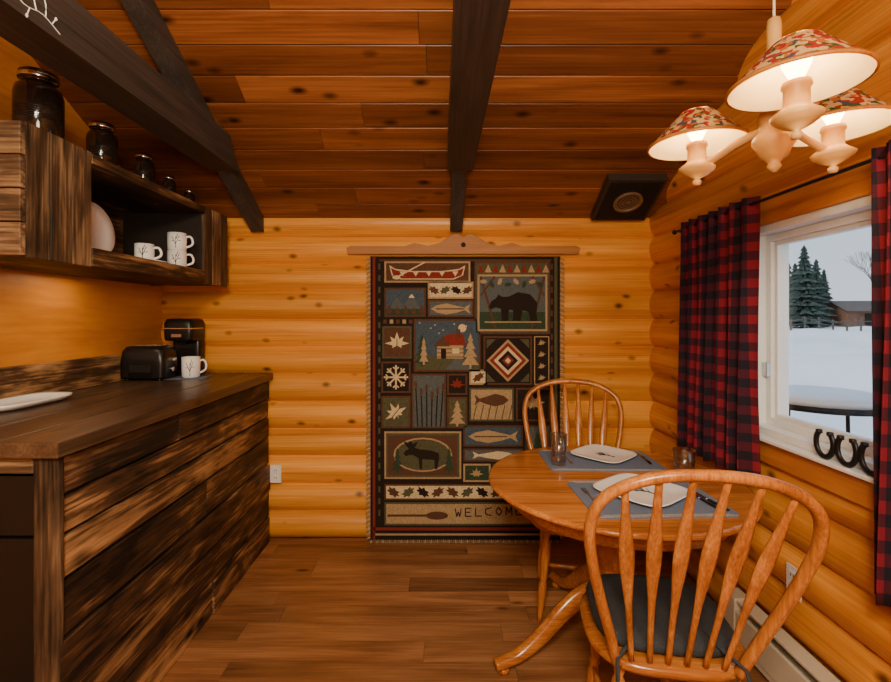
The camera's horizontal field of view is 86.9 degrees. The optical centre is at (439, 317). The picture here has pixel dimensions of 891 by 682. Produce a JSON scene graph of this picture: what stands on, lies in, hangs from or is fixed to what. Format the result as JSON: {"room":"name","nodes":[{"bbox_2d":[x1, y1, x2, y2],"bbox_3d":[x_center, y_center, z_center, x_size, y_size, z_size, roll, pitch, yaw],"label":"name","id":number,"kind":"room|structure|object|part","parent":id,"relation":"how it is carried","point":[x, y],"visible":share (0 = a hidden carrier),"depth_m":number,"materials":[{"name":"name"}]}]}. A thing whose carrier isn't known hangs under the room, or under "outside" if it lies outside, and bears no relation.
{"room":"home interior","nodes":[
{"label":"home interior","id":0,"kind":"room"},
{"bbox_2d":[0,37,162,380],"bbox_3d":[-1.860,-0.201,0.785,0.100,3.302,4.570,0,0,0],"label":"wall","id":1,"kind":"structure","parent":0,"point":[45,317],"depth_m":2.28,"materials":[{"name":"brown wood"}]},
{"bbox_2d":[0,120,226,286],"bbox_3d":[-1.569,-0.415,2.219,0.477,0.438,1.462,0,0,0],"label":"upper cabinet","id":2,"kind":"object","parent":1,"relation":"attached to","point":[49,184],"visible":0.98,"depth_m":1.80,"materials":[{"name":"brown wood"}]},
{"bbox_2d":[12,66,64,138],"bbox_3d":[-1.424,-0.756,1.669,0.146,0.250,0.145,0,0,0],"label":"glass canister","id":3,"kind":"object","parent":2,"relation":"on","point":[37,100],"visible":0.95,"depth_m":1.62,"materials":[{"name":"glass"}]},
{"bbox_2d":[86,120,117,165],"bbox_3d":[-1.429,-0.731,1.989,0.114,0.200,0.113,0,0,0],"label":"glass canister","id":4,"kind":"object","parent":2,"relation":"on","point":[101,141],"visible":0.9,"depth_m":1.95,"materials":[{"name":"glass"}]},
{"bbox_2d":[91,202,114,250],"bbox_3d":[-1.515,-0.386,2.020,0.117,0.226,0.230,0,0,0],"label":"plate","id":5,"kind":"object","parent":2,"relation":"in","point":[102,229],"visible":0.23,"depth_m":2.06,"materials":[{"name":"white ceramic"}]},
{"bbox_2d":[133,152,154,182],"bbox_3d":[-1.429,-0.714,2.269,0.092,0.165,0.091,0,0,0],"label":"glass canister","id":6,"kind":"object","parent":2,"relation":"on","point":[143,166],"visible":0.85,"depth_m":2.24,"materials":[{"name":"glass"}]},
{"bbox_2d":[134,243,162,259],"bbox_3d":[-1.430,-0.316,2.299,0.086,0.088,0.110,0,0,43],"label":"coffee mug","id":7,"kind":"object","parent":2,"relation":"in","point":[143,250],"visible":0.75,"depth_m":2.26,"materials":[{"name":"white ceramic"}]},
{"bbox_2d":[162,175,175,192],"bbox_3d":[-1.429,-0.691,2.479,0.068,0.120,0.067,0,0,0],"label":"glass canister","id":8,"kind":"object","parent":2,"relation":"on","point":[168,182],"visible":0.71,"depth_m":2.46,"materials":[{"name":"glass"}]},
{"bbox_2d":[167,250,194,266],"bbox_3d":[-1.409,-0.314,2.541,0.095,0.094,0.118,0,0,29],"label":"coffee mug","id":9,"kind":"object","parent":2,"relation":"in","point":[178,257],"visible":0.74,"depth_m":2.50,"materials":[{"name":"white ceramic"}]},
{"bbox_2d":[167,232,193,250],"bbox_3d":[-1.403,-0.408,2.526,0.119,0.094,0.094,0,0,20],"label":"coffee mug","id":10,"kind":"object","parent":9,"relation":"on","point":[175,240],"visible":0.9,"depth_m":2.50,"materials":[{"name":"white ceramic"}]},
{"bbox_2d":[183,189,194,201],"bbox_3d":[-1.429,-0.681,2.679,0.062,0.100,0.061,0,0,0],"label":"glass canister","id":11,"kind":"object","parent":2,"relation":"on","point":[189,194],"visible":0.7,"depth_m":2.66,"materials":[{"name":"glass"}]},
{"bbox_2d":[161,218,654,536],"bbox_3d":[-0.206,0.396,3.125,3.408,2.109,0.150,0,0,0],"label":"wall","id":12,"kind":"structure","parent":0,"point":[292,306],"depth_m":3.06,"materials":[{"name":"brown wood"}]},
{"bbox_2d":[270,465,280,482],"bbox_3d":[-1.065,1.010,3.044,0.072,0.116,0.012,0,0,0],"label":"wall outlet","id":13,"kind":"object","parent":12,"relation":"attached to","point":[275,470],"visible":1,"depth_m":3.04,"materials":[{"name":"white plastic"}]},
{"bbox_2d":[347,234,579,253],"bbox_3d":[0.150,-0.477,3.027,1.502,0.131,0.025,0,0,0],"label":"hanger","id":14,"kind":"object","parent":12,"relation":"attached to","point":[456,243],"depth_m":3.02,"materials":[{"name":"brown wood"}]},
{"bbox_2d":[365,256,564,542],"bbox_3d":[0.163,0.527,3.033,1.290,1.850,0.018,0,0,0],"label":"tapestry","id":15,"kind":"object","parent":12,"relation":"attached to","point":[458,344],"visible":0.84,"depth_m":3.03,"materials":[{"name":"fabric"}]},
{"bbox_2d":[31,0,791,217],"bbox_3d":[-0.201,-1.244,0.785,3.418,1.335,4.901,0,0,0],"label":"ceiling","id":16,"kind":"structure","parent":0,"point":[327,108],"depth_m":2.26,"materials":[{"name":"brown wood"}]},
{"bbox_2d":[0,0,263,231],"bbox_3d":[-1.173,-1.200,0.790,0.155,1.288,4.500,0,0,0],"label":"ceiling beam","id":17,"kind":"structure","parent":16,"relation":"attached to","point":[62,35],"depth_m":1.78,"materials":[{"name":"brown wood"}]},
{"bbox_2d":[447,0,510,231],"bbox_3d":[0.110,-1.200,0.790,0.140,1.284,4.500,0,0,0],"label":"ceiling beam","id":18,"kind":"structure","parent":16,"relation":"attached to","point":[478,26],"depth_m":1.58,"materials":[{"name":"brown wood"}]},
{"bbox_2d":[590,173,667,219],"bbox_3d":[1.135,-0.721,2.849,0.340,0.068,0.360,0,-28,0],"label":"ceiling speaker","id":19,"kind":"object","parent":16,"relation":"attached to","point":[622,196],"depth_m":2.79},
{"bbox_2d":[647,0,890,185],"bbox_3d":[0.872,-1.006,1.159,0.547,1.288,0.603,0,0,0],"label":"chandelier","id":20,"kind":"object","parent":16,"relation":"hanging from","point":[803,88],"visible":1,"depth_m":1.12,"materials":[{"name":"beige ceramic"}]},
{"bbox_2d":[160,537,768,681],"bbox_3d":[-0.201,1.480,0.785,3.418,0.060,4.830,0,0,0],"label":"floor","id":21,"kind":"structure","parent":0,"point":[307,609],"depth_m":2.28,"materials":[{"name":"laminate"}]},
{"bbox_2d":[0,473,33,681],"bbox_3d":[-1.466,0.958,1.662,0.568,0.985,0.637,0,0,0],"label":"base cabinet","id":22,"kind":"object","parent":21,"relation":"on","point":[16,490],"visible":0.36,"depth_m":1.38,"materials":[{"name":"brown wood"}]},
{"bbox_2d":[0,354,272,681],"bbox_3d":[-1.444,0.827,2.184,0.727,1.247,1.715,0,0,0],"label":"kitchen counter","id":23,"kind":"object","parent":21,"relation":"on","point":[151,496],"depth_m":1.80,"materials":[{"name":"brown wood"}]},
{"bbox_2d":[0,392,72,411],"bbox_3d":[-1.680,0.338,1.900,0.184,0.024,0.354,0,0,0],"label":"serving platter","id":24,"kind":"object","parent":23,"relation":"on","point":[33,399],"visible":1,"depth_m":1.93,"materials":[{"name":"white ceramic"}]},
{"bbox_2d":[120,344,176,380],"bbox_3d":[-1.659,0.254,2.699,0.272,0.198,0.176,0,0,0],"label":"toaster","id":25,"kind":"object","parent":23,"relation":"on","point":[141,361],"visible":0.99,"depth_m":2.62,"materials":[{"name":"black plastic"}]},
{"bbox_2d":[161,318,204,375],"bbox_3d":[-1.590,0.177,2.927,0.182,0.350,0.194,0,0,0],"label":"coffee maker","id":26,"kind":"object","parent":23,"relation":"on","point":[187,335],"visible":0.67,"depth_m":2.89,"materials":[{"name":"black plastic"}]},
{"bbox_2d":[162,376,211,379],"bbox_3d":[-1.490,0.351,2.770,0.240,0.003,0.150,0,0,-6],"label":"cloth napkin","id":27,"kind":"object","parent":23,"relation":"on","point":[174,377],"visible":0.7,"depth_m":2.71,"materials":[{"name":"fabric"}]},
{"bbox_2d":[181,356,206,377],"bbox_3d":[-1.463,0.289,2.784,0.101,0.120,0.122,0,0,33],"label":"coffee mug","id":28,"kind":"object","parent":27,"relation":"on","point":[190,365],"visible":1,"depth_m":2.74,"materials":[{"name":"white ceramic"}]},
{"bbox_2d":[522,378,623,622],"bbox_3d":[0.718,0.906,2.497,0.571,1.092,0.649,0,0,12],"label":"dining chair","id":29,"kind":"object","parent":21,"relation":"on","point":[545,544],"visible":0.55,"depth_m":2.69,"materials":[{"name":"brown wood"}]},
{"bbox_2d":[489,446,762,681],"bbox_3d":[0.755,1.075,2.050,1.080,0.750,1.080,0,0,0],"label":"dining table","id":30,"kind":"object","parent":21,"relation":"on","point":[542,495],"visible":0.42,"depth_m":1.93,"materials":[{"name":"brown wood"}]},
{"bbox_2d":[538,450,666,471],"bbox_3d":[0.780,0.697,2.310,0.540,0.004,0.340,0,0,1],"label":"placemat","id":31,"kind":"object","parent":30,"relation":"on","point":[637,463],"visible":0.8,"depth_m":2.23,"materials":[{"name":"fabric"}]},
{"bbox_2d":[550,432,566,465],"bbox_3d":[0.565,0.622,2.235,0.080,0.145,0.080,0,0,0],"label":"drinking glass","id":32,"kind":"object","parent":31,"relation":"on","point":[551,434],"visible":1,"depth_m":2.22,"materials":[{"name":"clear glass"}]},
{"bbox_2d":[570,444,636,462],"bbox_3d":[0.820,0.685,2.360,0.268,0.019,0.268,0,0,-42],"label":"plate","id":33,"kind":"object","parent":31,"relation":"on","point":[598,452],"visible":1,"depth_m":2.38,"materials":[{"name":"white ceramic"}]},
{"bbox_3d":[0.820,0.685,2.360,0.268,0.019,0.268,0,0,-42],"label":"plate","id":34,"kind":"part","parent":33,"relation":"part of","materials":[{"name":"white ceramic"}]},
{"bbox_2d":[637,451,651,463],"bbox_3d":[1.010,0.691,2.332,0.016,0.008,0.205,0,0,6],"label":"knife","id":35,"kind":"object","parent":31,"relation":"on","point":[640,454],"depth_m":2.30,"materials":[{"name":"silver metal"}]},
{"bbox_2d":[567,480,738,518],"bbox_3d":[0.800,0.697,1.830,0.520,0.004,0.380,0,0,-2],"label":"placemat","id":36,"kind":"object","parent":30,"relation":"on","point":[612,510],"visible":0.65,"depth_m":1.73,"materials":[{"name":"fabric"}]},
{"bbox_2d":[581,488,593,499],"bbox_3d":[0.585,0.692,1.818,0.020,0.005,0.185,0,0,-3],"label":"fork","id":37,"kind":"object","parent":36,"relation":"on","point":[588,492],"depth_m":1.86,"materials":[{"name":"silver metal"}]},
{"bbox_2d":[593,473,687,506],"bbox_3d":[0.800,0.685,1.870,0.304,0.019,0.304,0,0,-38],"label":"plate","id":38,"kind":"object","parent":36,"relation":"on","point":[672,493],"visible":0.61,"depth_m":1.86,"materials":[{"name":"white ceramic"}]},
{"bbox_3d":[0.800,0.685,1.870,0.304,0.019,0.304,0,0,-38],"label":"plate","id":39,"kind":"part","parent":38,"relation":"part of","materials":[{"name":"white ceramic"}]},
{"bbox_2d":[696,492,729,510],"bbox_3d":[1.022,0.691,1.792,0.016,0.008,0.205,0,0,-9],"label":"knife","id":40,"kind":"object","parent":36,"relation":"on","point":[710,500],"depth_m":1.78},
{"bbox_2d":[672,447,695,468],"bbox_3d":[1.085,0.642,2.090,0.094,0.115,0.094,0,0,0],"label":"drinking glass","id":41,"kind":"object","parent":30,"relation":"on","point":[673,450],"visible":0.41,"depth_m":2.08,"materials":[{"name":"clear glass"}]},
{"bbox_2d":[580,469,829,681],"bbox_3d":[0.690,0.906,1.422,0.571,1.092,0.649,0,0,8],"label":"dining chair","id":42,"kind":"object","parent":21,"relation":"on","point":[652,625],"visible":1,"depth_m":1.25,"materials":[{"name":"brown wood"}]},
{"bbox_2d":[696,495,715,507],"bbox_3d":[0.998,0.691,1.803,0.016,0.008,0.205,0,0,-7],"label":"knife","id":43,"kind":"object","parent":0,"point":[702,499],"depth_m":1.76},
{"bbox_2d":[649,0,890,681],"bbox_3d":[1.433,-0.201,0.795,0.150,3.302,4.590,0,0,0],"label":"wall","id":44,"kind":"structure","parent":0,"point":[838,620],"depth_m":1.80,"materials":[{"name":"brown wood"}]},
{"bbox_2d":[672,153,885,234],"bbox_3d":[1.315,-0.465,1.765,0.107,0.028,1.594,0,0,0],"label":"curtain rod","id":45,"kind":"object","parent":44,"relation":"attached to","point":[882,156],"visible":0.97,"depth_m":1.63,"materials":[{"name":"metal"}]},
{"bbox_2d":[677,196,760,474],"bbox_3d":[1.272,0.087,2.196,0.082,1.165,0.586,0,0,0],"label":"curtain","id":46,"kind":"object","parent":45,"relation":"hanging from","point":[718,403],"visible":0.98,"depth_m":2.10,"materials":[{"name":"red fabric"}]},
{"bbox_2d":[871,140,890,606],"bbox_3d":[1.272,0.158,1.239,0.082,1.305,0.276,0,0,0],"label":"curtain","id":47,"kind":"object","parent":45,"relation":"hanging from","point":[880,168],"visible":1,"depth_m":1.35,"materials":[{"name":"red fabric"}]},
{"bbox_2d":[724,587,840,681],"bbox_3d":[1.321,1.337,1.260,0.075,0.225,1.760,0,0,0],"label":"baseboard heater","id":48,"kind":"object","parent":44,"relation":"attached to","point":[784,659],"visible":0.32,"depth_m":1.81,"materials":[{"name":"metal"}]},
{"bbox_2d":[786,562,801,601],"bbox_3d":[1.352,1.010,1.800,0.012,0.116,0.072,0,0,0],"label":"wall outlet","id":49,"kind":"object","parent":44,"relation":"attached to","point":[791,570],"visible":0.38,"depth_m":1.81,"materials":[{"name":"white plastic"}]},
{"bbox_2d":[758,195,872,470],"bbox_3d":[1.428,0.050,1.650,0.160,0.870,0.820,0,0,0],"label":"window","id":50,"kind":"structure","parent":44,"relation":"in","point":[775,421],"depth_m":1.98,"materials":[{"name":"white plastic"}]},
{"bbox_2d":[760,157,870,226],"bbox_3d":[1.355,-0.443,1.620,0.045,0.115,1.160,0,0,0],"label":"trim","id":51,"kind":"structure","parent":44,"relation":"attached to","point":[853,184],"depth_m":1.65,"materials":[{"name":"brown wood"}]},
{"bbox_2d":[760,441,873,510],"bbox_3d":[1.355,0.547,1.650,0.045,0.095,1.020,0,0,0],"label":"trim","id":52,"kind":"structure","parent":44,"relation":"attached to","point":[859,491],"depth_m":1.64,"materials":[{"name":"brown wood"}]},
{"bbox_2d":[760,433,873,483],"bbox_3d":[1.343,0.492,1.650,0.080,0.015,1.000,0,0,0],"label":"window sill","id":53,"kind":"structure","parent":44,"relation":"attached to","point":[856,472],"depth_m":1.64,"materials":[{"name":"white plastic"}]},
{"bbox_2d":[813,429,834,459],"bbox_3d":[1.321,0.436,1.615,0.020,0.101,0.092,0,0,0],"label":"horseshoe","id":54,"kind":"object","parent":53,"relation":"on","point":[831,453],"visible":1,"depth_m":1.61,"materials":[{"name":"metal"}]},
{"bbox_2d":[834,435,858,467],"bbox_3d":[1.321,0.436,1.527,0.020,0.101,0.092,0,0,0],"label":"horseshoe","id":55,"kind":"object","parent":53,"relation":"on","point":[837,444],"visible":1,"depth_m":1.53,"materials":[{"name":"metal"}]},
{"bbox_2d":[857,442,873,476],"bbox_3d":[1.321,0.436,1.439,0.020,0.101,0.092,0,0,0],"label":"horseshoe","id":56,"kind":"object","parent":53,"relation":"on","point":[862,447],"visible":0.52,"depth_m":1.46,"materials":[{"name":"metal"}]},
{"label":"outside","id":57,"kind":"structure","parent":0,"visible":0},
{"bbox_2d":[789,325,872,438],"bbox_3d":[56.518,1.082,61.000,110.000,1.439,130.000,0,0,0],"label":"snow","id":58,"kind":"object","parent":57,"point":[838,357],"visible":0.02,"depth_m":10.31,"materials":[{"name":"white snow"}]},
{"bbox_2d":[789,264,794,307],"bbox_3d":[22.197,-1.648,29.981,2.019,4.474,1.941,0,0,0],"label":"spruce tree","id":59,"kind":"object","parent":58,"relation":"on","point":[790,272],"visible":0.05,"depth_m":29.76,"materials":[{"name":"green plant"}]},
{"bbox_2d":[791,263,797,284],"bbox_3d":[24.970,-1.689,33.043,2.372,4.343,2.300,0,0,0],"label":"spruce tree","id":60,"kind":"object","parent":58,"relation":"on","point":[794,269],"visible":0.19,"depth_m":32.94,"materials":[{"name":"green plant"}]},
{"bbox_2d":[789,245,836,327],"bbox_3d":[20.923,-1.780,27.009,2.823,4.793,2.666,0,0,0],"label":"spruce tree","id":61,"kind":"object","parent":58,"relation":"on","point":[802,302],"visible":0.98,"depth_m":26.71,"materials":[{"name":"green plant"}]},
{"bbox_2d":[810,259,837,326],"bbox_3d":[24.809,-1.618,31.038,2.239,4.533,2.461,0,0,0],"label":"spruce tree","id":62,"kind":"object","parent":58,"relation":"on","point":[819,292],"visible":0.44,"depth_m":30.67,"materials":[{"name":"green plant"}]},
{"bbox_2d":[820,269,832,303],"bbox_3d":[27.803,-1.472,33.997,1.827,4.149,1.811,0,0,-33],"label":"spruce tree","id":63,"kind":"object","parent":58,"relation":"on","point":[824,277],"visible":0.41,"depth_m":33.85,"materials":[{"name":"green plant"}]},
{"bbox_2d":[789,317,871,330],"bbox_3d":[18.144,0.449,22.487,8.103,1.023,0.086,0,0,0],"label":"rail fence","id":64,"kind":"object","parent":58,"relation":"on","point":[805,318],"visible":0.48,"depth_m":22.46,"materials":[{"name":"brown wood"}]},
{"bbox_2d":[789,385,872,432],"bbox_3d":[2.500,1.036,3.100,0.770,1.132,0.770,0,0,0],"label":"patio table","id":65,"kind":"object","parent":58,"relation":"on","point":[845,402],"visible":0.45,"depth_m":2.85,"materials":[{"name":"metal"}]},
{"bbox_2d":[825,301,871,325],"bbox_3d":[27.240,-0.208,31.000,3.000,1.850,3.200,0,0,6],"label":"wooden shed","id":66,"kind":"object","parent":58,"relation":"on","point":[850,311],"visible":0.38,"depth_m":30.10,"materials":[{"name":"brown wood"}]},
{"bbox_2d":[843,251,870,279],"bbox_3d":[21.950,-1.498,24.124,2.939,4.028,2.121,0,0,-43],"label":"bare tree","id":67,"kind":"object","parent":58,"relation":"on","point":[864,269],"visible":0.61,"depth_m":24.26,"materials":[{"name":"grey plant"}]}
]}

